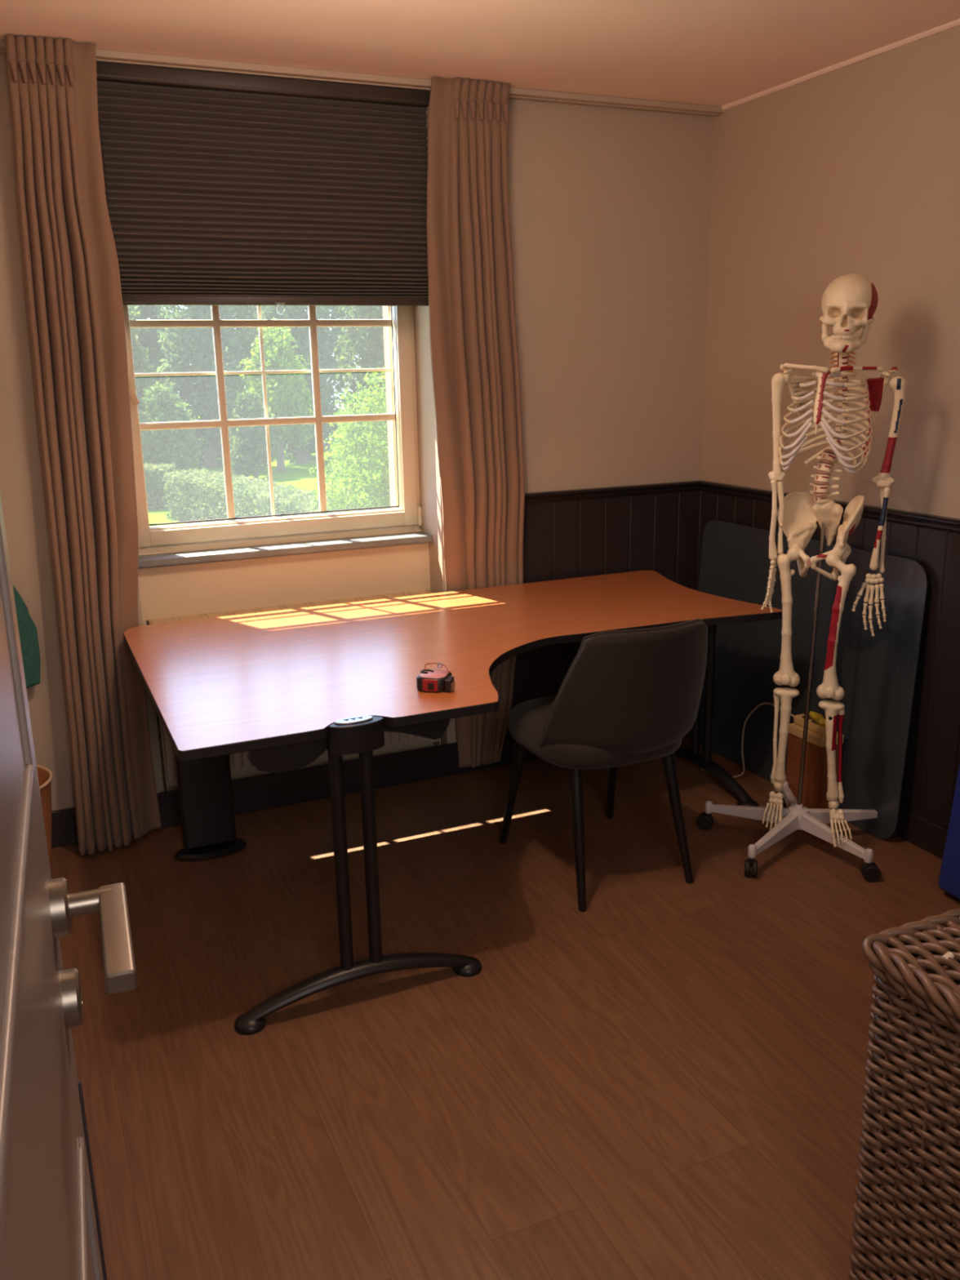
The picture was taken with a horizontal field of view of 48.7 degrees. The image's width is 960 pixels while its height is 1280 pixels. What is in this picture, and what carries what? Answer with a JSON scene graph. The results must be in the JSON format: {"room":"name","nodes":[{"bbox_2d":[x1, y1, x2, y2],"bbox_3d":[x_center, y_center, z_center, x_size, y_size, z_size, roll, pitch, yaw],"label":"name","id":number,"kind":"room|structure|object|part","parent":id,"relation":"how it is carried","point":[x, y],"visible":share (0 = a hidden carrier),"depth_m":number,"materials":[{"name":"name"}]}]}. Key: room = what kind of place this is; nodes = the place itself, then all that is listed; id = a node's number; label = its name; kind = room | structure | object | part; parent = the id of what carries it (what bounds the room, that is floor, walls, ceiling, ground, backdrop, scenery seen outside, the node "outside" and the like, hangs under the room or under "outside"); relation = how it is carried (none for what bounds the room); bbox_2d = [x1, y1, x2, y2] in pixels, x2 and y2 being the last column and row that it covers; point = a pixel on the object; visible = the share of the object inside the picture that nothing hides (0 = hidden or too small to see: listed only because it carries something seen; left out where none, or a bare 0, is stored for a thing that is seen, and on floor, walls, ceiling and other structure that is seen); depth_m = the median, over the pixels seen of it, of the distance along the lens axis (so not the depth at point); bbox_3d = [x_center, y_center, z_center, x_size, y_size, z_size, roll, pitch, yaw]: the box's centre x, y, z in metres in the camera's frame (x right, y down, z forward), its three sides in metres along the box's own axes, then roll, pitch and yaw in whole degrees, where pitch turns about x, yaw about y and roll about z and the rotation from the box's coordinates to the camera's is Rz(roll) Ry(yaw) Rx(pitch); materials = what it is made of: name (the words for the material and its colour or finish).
{"room":"home office","nodes":[
{"label":"home office","id":0,"kind":"room"},
{"bbox_2d":[0,53,712,810],"bbox_3d":[-0.513,-0.657,3.828,3.060,2.400,0.420,-7,16,-23],"label":"wall","id":1,"kind":"structure","parent":0,"point":[610,207],"depth_m":3.83,"materials":[{"name":"beige paint"}]},
{"bbox_2d":[123,305,422,555],"bbox_3d":[-0.724,-0.852,3.699,1.060,1.100,0.164,-7,16,-23],"label":"window","id":2,"kind":"structure","parent":1,"relation":"in","point":[406,516],"depth_m":3.78,"materials":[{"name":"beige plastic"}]},
{"bbox_3d":[-1.136,-0.811,3.458,0.042,0.091,0.054,-7,16,-23],"label":"handle","id":3,"kind":"part","parent":2,"relation":"part of","materials":[{"name":"beige"}]},
{"bbox_2d":[137,531,432,568],"bbox_3d":[-0.682,-0.321,3.762,1.060,0.030,0.119,-7,16,-23],"label":"windowsill","id":4,"kind":"structure","parent":1,"relation":"attached to","point":[234,553],"depth_m":3.72,"materials":[{"name":"stone"}]},
{"bbox_2d":[146,589,440,791],"bbox_3d":[-0.640,0.171,3.827,1.018,0.603,0.104,-7,16,-23],"label":"radiator","id":5,"kind":"object","parent":1,"relation":"attached to","point":[240,764],"visible":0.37,"depth_m":3.75,"materials":[{"name":"beige metal"}]},
{"bbox_3d":[-1.101,0.234,3.627,0.004,0.600,0.093,-7,16,-23],"label":"panel","id":6,"kind":"part","parent":5,"relation":"part of","materials":[{"name":"beige metal"}]},
{"bbox_2d":[146,589,433,624],"bbox_3d":[-0.645,-0.115,3.753,1.018,0.013,0.104,-7,16,-23],"label":"grille","id":7,"kind":"object","parent":5,"relation":"attached to","point":[159,620],"depth_m":3.74,"materials":[{"name":"beige"}]},
{"bbox_3d":[-0.624,0.174,3.792,1.010,0.565,0.018,-7,16,-23],"label":"panel","id":8,"kind":"part","parent":5,"relation":"part of","materials":[{"name":"beige metal"}]},
{"bbox_3d":[-0.175,0.113,4.021,0.004,0.600,0.093,-7,16,-23],"label":"panel","id":9,"kind":"part","parent":5,"relation":"part of","materials":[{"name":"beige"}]},
{"bbox_2d":[51,733,540,848],"bbox_3d":[-0.402,0.492,3.920,2.860,0.125,0.016,-7,16,-23],"label":"baseboard","id":10,"kind":"structure","parent":1,"relation":"attached to","point":[263,792],"depth_m":3.83,"materials":[{"name":"black"}]},
{"bbox_2d":[505,490,699,734],"bbox_3d":[0.414,-0.098,4.149,1.050,0.922,0.012,-7,16,-23],"label":"wainscoting","id":11,"kind":"structure","parent":1,"relation":"attached to","point":[659,533],"depth_m":4.12,"materials":[{"name":"black wood"}]},
{"bbox_2d":[524,480,700,504],"bbox_3d":[0.408,-0.553,4.024,1.050,0.040,0.027,-7,16,-23],"label":"trim","id":12,"kind":"structure","parent":1,"relation":"attached to","point":[687,486],"depth_m":4.05,"materials":[{"name":"black wood"}]},
{"bbox_3d":[-1.511,-0.255,3.212,0.028,0.028,0.040,-7,16,-23],"label":"wall hook","id":13,"kind":"object","parent":1,"relation":"attached to","visible":0},
{"bbox_2d":[12,584,40,688],"bbox_3d":[-1.496,-0.040,3.242,0.260,0.432,0.048,-7,16,-23],"label":"towel","id":14,"kind":"object","parent":13,"relation":"hanging from","point":[28,633],"visible":0.44,"depth_m":3.31,"materials":[{"name":"green fabric"}]},
{"bbox_2d":[0,0,959,106],"bbox_3d":[0.552,-1.272,1.139,3.060,0.100,5.780,-7,16,-23],"label":"ceiling","id":15,"kind":"structure","parent":0,"point":[720,53],"depth_m":2.94,"materials":[{"name":"beige paint"}]},
{"bbox_2d":[0,40,724,116],"bbox_3d":[-0.317,-1.767,3.361,2.598,0.024,0.069,-7,16,-23],"label":"rail","id":16,"kind":"object","parent":15,"relation":"attached to","point":[104,55],"visible":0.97,"depth_m":3.31,"materials":[{"name":"white metal"}]},
{"bbox_2d":[4,35,161,855],"bbox_3d":[-1.191,-0.490,3.222,0.309,2.385,0.133,-7,16,-23],"label":"curtain","id":17,"kind":"object","parent":16,"relation":"hanging from","point":[73,299],"visible":1,"depth_m":3.18,"materials":[{"name":"fabric"}]},
{"bbox_2d":[96,61,429,306],"bbox_3d":[-0.636,-1.381,3.330,1.030,0.695,0.052,-7,16,-23],"label":"blind","id":18,"kind":"object","parent":16,"relation":"hanging from","point":[222,188],"visible":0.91,"depth_m":3.30,"materials":[{"name":"grey"}]},
{"bbox_3d":[-0.641,-1.694,3.245,1.030,0.046,0.045,-7,16,-23],"label":"head rail","id":19,"kind":"part","parent":18,"relation":"part of","materials":[{"name":"grey"}]},
{"bbox_3d":[-0.630,-1.088,3.406,1.026,0.028,0.034,-7,16,-23],"label":"rail","id":20,"kind":"part","parent":18,"relation":"part of","materials":[{"name":"grey"}]},
{"bbox_2d":[426,76,524,768],"bbox_3d":[0.005,-0.660,3.750,0.353,2.366,0.124,-7,16,-23],"label":"curtain","id":21,"kind":"object","parent":16,"relation":"hanging from","point":[473,340],"visible":0.77,"depth_m":3.65,"materials":[{"name":"fabric"}]},
{"bbox_2d":[50,731,959,1279],"bbox_3d":[0.600,1.147,1.766,3.060,0.100,5.780,-7,16,-23],"label":"floor","id":22,"kind":"structure","parent":0,"point":[664,1078],"depth_m":2.46,"materials":[{"name":"brown wood"}]},
{"bbox_2d":[36,764,53,868],"bbox_3d":[-1.443,0.588,3.206,0.322,0.339,0.322,-7,16,-23],"label":"basket","id":23,"kind":"object","parent":22,"relation":"on","point":[45,775],"visible":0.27,"depth_m":3.20,"materials":[{"name":"beige"}]},
{"bbox_2d":[123,569,782,1035],"bbox_3d":[0.021,0.331,3.308,2.000,0.728,1.261,-7,16,-23],"label":"desk","id":24,"kind":"object","parent":22,"relation":"on","point":[285,688],"visible":0.88,"depth_m":3.00,"materials":[{"name":"brown wood"}]},
{"bbox_3d":[-0.883,0.337,3.363,0.165,0.664,0.055,-7,16,-23],"label":"leg","id":25,"kind":"part","parent":24,"relation":"part of","materials":[{"name":"black metal"}]},
{"bbox_3d":[-0.872,0.680,3.440,0.230,0.022,0.104,-7,16,-23],"label":"foot plate","id":26,"kind":"part","parent":24,"relation":"part of","materials":[{"name":"black metal"}]},
{"bbox_2d":[416,662,454,693],"bbox_3d":[-0.109,0.093,2.677,0.096,0.061,0.084,3,15,14],"label":"tape measure","id":27,"kind":"object","parent":24,"relation":"on","point":[437,681],"visible":1,"depth_m":2.65,"materials":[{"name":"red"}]},
{"bbox_3d":[-0.123,0.113,2.649,0.039,0.030,0.012,3,15,14],"label":"red panel","id":28,"kind":"part","parent":27,"relation":"part of","materials":[{"name":"red plastic"}]},
{"bbox_2d":[499,618,707,911],"bbox_3d":[0.384,0.299,3.229,0.529,0.816,0.576,-7,16,-23],"label":"dining chair","id":29,"kind":"object","parent":22,"relation":"on","point":[630,696],"visible":1,"depth_m":2.98,"materials":[{"name":"fabric"}]},
{"bbox_3d":[0.111,0.472,3.396,0.040,0.408,0.119,-14,20,-41],"label":"leg","id":30,"kind":"part","parent":29,"relation":"part of","materials":[{"name":"black metal"}]},
{"bbox_3d":[0.286,0.560,3.040,0.039,0.409,0.139,-4,15,-10],"label":"leg","id":31,"kind":"part","parent":29,"relation":"part of","materials":[{"name":"black metal"}]},
{"bbox_3d":[0.345,0.260,3.238,0.464,0.099,0.490,-7,16,-23],"label":"seat","id":32,"kind":"part","parent":29,"relation":"part of","materials":[{"name":"fabric"}]},
{"bbox_3d":[0.437,0.427,3.542,0.040,0.409,0.135,-2,15,-3],"label":"leg","id":33,"kind":"part","parent":29,"relation":"part of","materials":[{"name":"black metal"}]},
{"bbox_3d":[0.440,0.140,3.051,0.529,0.414,0.285,-7,16,-23],"label":"backrest","id":34,"kind":"part","parent":29,"relation":"part of","materials":[{"name":"fabric"}]},
{"bbox_3d":[0.588,0.520,3.172,0.039,0.409,0.131,-12,18,-35],"label":"leg","id":35,"kind":"part","parent":29,"relation":"part of","materials":[{"name":"black metal"}]},
{"bbox_2d":[701,702,794,777],"bbox_3d":[0.992,0.380,3.863,0.157,0.314,0.401,-7,16,-23],"label":"cable","id":36,"kind":"object","parent":22,"relation":"on","point":[765,703],"visible":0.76,"depth_m":4.00,"materials":[{"name":"beige plastic"}]},
{"bbox_2d":[696,273,906,882],"bbox_3d":[0.995,-0.191,3.225,0.613,1.742,0.615,3,15,17],"label":"skeleton","id":37,"kind":"object","parent":22,"relation":"on","point":[849,304],"visible":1,"depth_m":3.15,"materials":[{"name":"white plastic"}]},
{"bbox_3d":[0.761,0.555,3.529,0.025,0.040,0.025,3,15,17],"label":"arm knob","id":38,"kind":"part","parent":37,"relation":"part of","materials":[{"name":"grey plastic"}]},
{"bbox_3d":[0.881,0.554,3.469,0.268,0.050,0.034,6,16,25],"label":"stand arm","id":39,"kind":"part","parent":37,"relation":"part of","materials":[{"name":"grey"}]},
{"bbox_3d":[0.822,0.670,3.214,0.020,0.032,0.020,3,15,17],"label":"caster stem","id":40,"kind":"part","parent":37,"relation":"part of","materials":[{"name":"black metal"}]},
{"bbox_3d":[0.823,0.637,3.207,0.025,0.040,0.025,3,15,17],"label":"arm knob","id":41,"kind":"part","parent":37,"relation":"part of","materials":[{"name":"grey plastic"}]},
{"bbox_3d":[0.914,0.598,3.297,0.034,0.050,0.268,12,20,42],"label":"stand arm","id":42,"kind":"part","parent":37,"relation":"part of","materials":[{"name":"grey"}]},
{"bbox_3d":[1.040,0.529,3.552,0.034,0.050,0.268,1,15,8],"label":"stand arm","id":43,"kind":"part","parent":37,"relation":"part of","materials":[{"name":"grey plastic"}]},
{"bbox_3d":[1.094,0.601,3.273,0.034,0.050,0.268,-9,16,-27],"label":"stand arm","id":44,"kind":"part","parent":37,"relation":"part of","materials":[{"name":"grey metal"}]},
{"bbox_3d":[1.172,0.558,3.431,0.268,0.050,0.034,-4,15,-10],"label":"stand arm","id":45,"kind":"part","parent":37,"relation":"part of","materials":[{"name":"grey"}]},
{"bbox_3d":[1.158,0.642,3.162,0.025,0.040,0.025,3,15,17],"label":"arm knob","id":46,"kind":"part","parent":37,"relation":"part of","materials":[{"name":"grey plastic"}]},
{"bbox_3d":[1.160,0.675,3.169,0.020,0.032,0.020,3,15,17],"label":"caster stem","id":47,"kind":"part","parent":37,"relation":"part of","materials":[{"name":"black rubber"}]},
{"bbox_2d":[689,520,927,838],"bbox_3d":[1.104,0.087,3.791,0.052,0.912,1.140,-7,16,-23],"label":"chair mat","id":48,"kind":"object","parent":22,"relation":"on","point":[877,674],"visible":0.75,"depth_m":3.60,"materials":[{"name":"plastic"}]},
{"bbox_2d":[786,713,844,808],"bbox_3d":[1.137,0.431,3.624,0.095,0.332,0.175,-7,16,-23],"label":"wooden crate","id":49,"kind":"object","parent":22,"relation":"on","point":[815,787],"depth_m":3.58,"materials":[{"name":"brown wood"}]},
{"bbox_3d":[1.130,0.286,3.587,0.046,0.032,0.160,-7,16,-23],"label":"power strip","id":50,"kind":"part","parent":49,"relation":"part of","materials":[{"name":"brown wood"}]},
{"bbox_3d":[1.134,0.316,3.594,0.095,0.030,0.175,-7,16,-23],"label":"box lid","id":51,"kind":"part","parent":49,"relation":"part of","materials":[{"name":"brown wood"}]},
{"bbox_2d":[808,711,825,728],"bbox_3d":[1.129,0.268,3.535,0.062,0.064,0.049,12,20,42],"label":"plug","id":52,"kind":"object","parent":49,"relation":"attached to","point":[818,718],"visible":0.8,"depth_m":3.52,"materials":[{"name":"yellow plastic"}]},
{"bbox_2d":[848,908,959,1279],"bbox_3d":[0.858,0.799,1.526,0.428,0.689,0.506,-7,16,-23],"label":"laundry hamper","id":53,"kind":"object","parent":22,"relation":"on","point":[912,1211],"visible":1,"depth_m":1.55,"materials":[{"name":"wicker"}]},
{"bbox_3d":[0.852,0.481,1.444,0.398,0.032,0.463,-7,16,-23],"label":"woven lid","id":54,"kind":"part","parent":53,"relation":"part of","materials":[{"name":"wicker"}]},
{"bbox_2d":[938,764,959,899],"bbox_3d":[1.499,0.320,2.783,0.194,0.931,0.490,-7,16,-23],"label":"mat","id":55,"kind":"object","parent":22,"relation":"on","point":[949,875],"visible":1,"depth_m":3.02,"materials":[{"name":"blue"}]},
{"bbox_2d":[701,25,959,519],"bbox_3d":[1.627,-0.403,2.684,0.100,2.400,3.460,-7,16,-23],"label":"wall","id":56,"kind":"structure","parent":0,"point":[855,168],"depth_m":3.38,"materials":[{"name":"beige paint"}]},
{"bbox_2d":[696,490,959,830],"bbox_3d":[1.568,0.211,2.867,0.012,0.922,3.360,-7,16,-23],"label":"wainscoting","id":57,"kind":"structure","parent":56,"relation":"attached to","point":[932,760],"depth_m":3.27,"materials":[{"name":"black wood"}]},
{"bbox_2d":[699,480,959,533],"bbox_3d":[1.552,-0.244,2.745,0.027,0.040,3.360,-7,16,-23],"label":"trim","id":58,"kind":"structure","parent":56,"relation":"attached to","point":[948,524],"depth_m":3.37,"materials":[{"name":"black wood"}]},
{"bbox_2d":[720,18,959,110],"bbox_3d":[1.531,-1.562,2.406,0.016,0.012,3.360,-7,16,-23],"label":"trim","id":59,"kind":"structure","parent":56,"relation":"attached to","point":[956,23],"depth_m":3.26,"materials":[{"name":"beige paint"}]},
{"bbox_2d":[893,807,947,858],"bbox_3d":[1.576,0.706,2.994,0.016,0.100,3.360,-7,16,-23],"label":"baseboard","id":60,"kind":"structure","parent":56,"relation":"attached to","point":[930,837],"depth_m":3.36,"materials":[{"name":"black wood"}]},
{"bbox_3d":[0.958,0.146,0.619,2.860,2.400,0.100,-7,16,-23],"label":"wall","id":61,"kind":"structure","parent":0,"visible":0},
{"bbox_2d":[0,493,137,1279],"bbox_3d":[-0.242,0.329,0.628,0.104,2.072,0.830,-7,15,-20],"label":"door","id":62,"kind":"structure","parent":61,"relation":"in","point":[50,1225],"depth_m":0.73,"materials":[{"name":"grey wood"}]},
{"bbox_3d":[-0.377,0.241,0.956,0.015,0.052,0.052,-7,15,-20],"label":"handle","id":63,"kind":"part","parent":62,"relation":"part of","materials":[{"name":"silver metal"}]},
{"bbox_3d":[-0.311,0.252,0.908,0.024,0.018,0.162,-7,15,-20],"label":"handle lever","id":64,"kind":"part","parent":62,"relation":"part of","materials":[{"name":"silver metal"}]},
{"label":"outside","id":65,"kind":"structure","parent":0,"visible":0},
{"bbox_2d":[147,408,388,526],"bbox_3d":[-9.907,-11.734,64.764,90.000,0.240,118.000,-7,16,-23],"label":"lawn","id":66,"kind":"structure","parent":65,"point":[298,475],"depth_m":48.09,"materials":[{"name":"green plant"}]},
{"bbox_2d":[128,305,162,438],"bbox_3d":[-17.317,-13.403,49.161,4.696,12.651,4.505,-7,16,-23],"label":"tree","id":67,"kind":"object","parent":66,"relation":"on","point":[140,356],"visible":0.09,"depth_m":49.06,"materials":[{"name":"green plant"}]},
{"bbox_2d":[128,305,166,399],"bbox_3d":[-17.269,-15.190,54.319,2.359,13.664,2.559,-7,16,-23],"label":"tree","id":68,"kind":"object","parent":66,"relation":"on","point":[149,338],"visible":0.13,"depth_m":53.91,"materials":[{"name":"green plant"}]},
{"bbox_2d":[145,305,171,378],"bbox_3d":[-19.153,-17.676,57.362,5.170,17.230,5.380,-7,16,-23],"label":"tree","id":69,"kind":"object","parent":66,"relation":"on","point":[162,313],"visible":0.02,"depth_m":57.72,"materials":[{"name":"green plant"}]},
{"bbox_2d":[143,462,176,510],"bbox_3d":[-13.725,-5.232,37.002,6.170,1.800,1.384,-4,15,-12],"label":"hedge","id":70,"kind":"object","parent":66,"relation":"on","point":[154,486],"visible":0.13,"depth_m":37.07,"materials":[{"name":"green plant"}]},
{"bbox_2d":[137,381,201,472],"bbox_3d":[-12.933,-8.316,43.396,2.902,4.460,3.195,-7,16,-23],"label":"bush","id":71,"kind":"object","parent":66,"relation":"on","point":[168,449],"visible":0.73,"depth_m":42.62,"materials":[{"name":"green plant"}]},
{"bbox_2d":[146,305,195,400],"bbox_3d":[-21.122,-22.402,67.826,6.614,21.027,6.129,-7,16,-23],"label":"tree","id":72,"kind":"object","parent":66,"relation":"on","point":[163,306],"visible":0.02,"depth_m":67.55,"materials":[{"name":"green plant"}]},
{"bbox_2d":[155,305,245,467],"bbox_3d":[-13.778,-14.669,51.712,4.470,13.939,4.425,-7,16,-23],"label":"tree","id":73,"kind":"object","parent":66,"relation":"on","point":[197,390],"visible":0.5,"depth_m":51.14,"materials":[{"name":"green plant"}]},
{"bbox_2d":[182,305,259,439],"bbox_3d":[-14.650,-18.957,60.279,4.804,17.894,4.928,8,17,30],"label":"tree","id":74,"kind":"object","parent":66,"relation":"on","point":[242,310],"visible":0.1,"depth_m":60.29,"materials":[{"name":"green plant"}]},
{"bbox_2d":[228,388,281,478],"bbox_3d":[-10.017,-9.052,46.656,2.519,3.943,2.526,-7,16,-23],"label":"tree","id":75,"kind":"object","parent":66,"relation":"on","point":[248,457],"visible":0.76,"depth_m":46.23,"materials":[{"name":"green plant"}]},
{"bbox_2d":[233,305,281,386],"bbox_3d":[-15.608,-23.337,72.123,6.550,21.232,6.281,-12,18,-37],"label":"tree","id":76,"kind":"object","parent":66,"relation":"on","point":[254,307],"visible":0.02,"depth_m":71.88,"materials":[{"name":"green plant"}]},
{"bbox_2d":[160,466,366,524],"bbox_3d":[-5.648,-3.329,28.928,1.979,1.855,14.567,-10,17,-31],"label":"hedge","id":77,"kind":"object","parent":66,"relation":"on","point":[193,495],"visible":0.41,"depth_m":30.93,"materials":[{"name":"green plant"}]},
{"bbox_2d":[236,317,315,471],"bbox_3d":[-9.288,-11.198,48.815,3.780,6.969,3.750,-7,16,-23],"label":"tree","id":78,"kind":"object","parent":66,"relation":"on","point":[277,353],"visible":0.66,"depth_m":48.06,"materials":[{"name":"green plant"}]},
{"bbox_2d":[253,305,338,463],"bbox_3d":[-9.101,-14.391,52.837,4.424,12.419,4.186,0,15,3],"label":"tree","id":79,"kind":"object","parent":66,"relation":"on","point":[301,335],"visible":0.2,"depth_m":52.50,"materials":[{"name":"green plant"}]},
{"bbox_2d":[284,305,356,451],"bbox_3d":[-9.786,-19.076,62.425,5.118,16.974,4.921,-7,16,-23],"label":"tree","id":80,"kind":"object","parent":66,"relation":"on","point":[335,331],"visible":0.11,"depth_m":62.66,"materials":[{"name":"green plant"}]},
{"bbox_2d":[308,366,390,513],"bbox_3d":[-1.717,-2.774,20.075,3.038,4.805,2.796,1,15,9],"label":"tree","id":81,"kind":"object","parent":66,"relation":"on","point":[371,445],"visible":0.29,"depth_m":19.28,"materials":[{"name":"green plant"}]},
{"bbox_2d":[328,306,378,431],"bbox_3d":[-8.010,-24.125,73.166,5.855,21.892,6.960,-9,16,-27],"label":"tree","id":82,"kind":"object","parent":66,"relation":"on","point":[353,308],"visible":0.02,"depth_m":73.52,"materials":[{"name":"green plant"}]},
{"bbox_2d":[333,306,386,459],"bbox_3d":[-5.543,-15.712,54.757,4.510,13.802,4.538,4,15,19],"label":"tree","id":83,"kind":"object","parent":66,"relation":"on","point":[372,337],"visible":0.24,"depth_m":54.12,"materials":[{"name":"green plant"}]}
]}

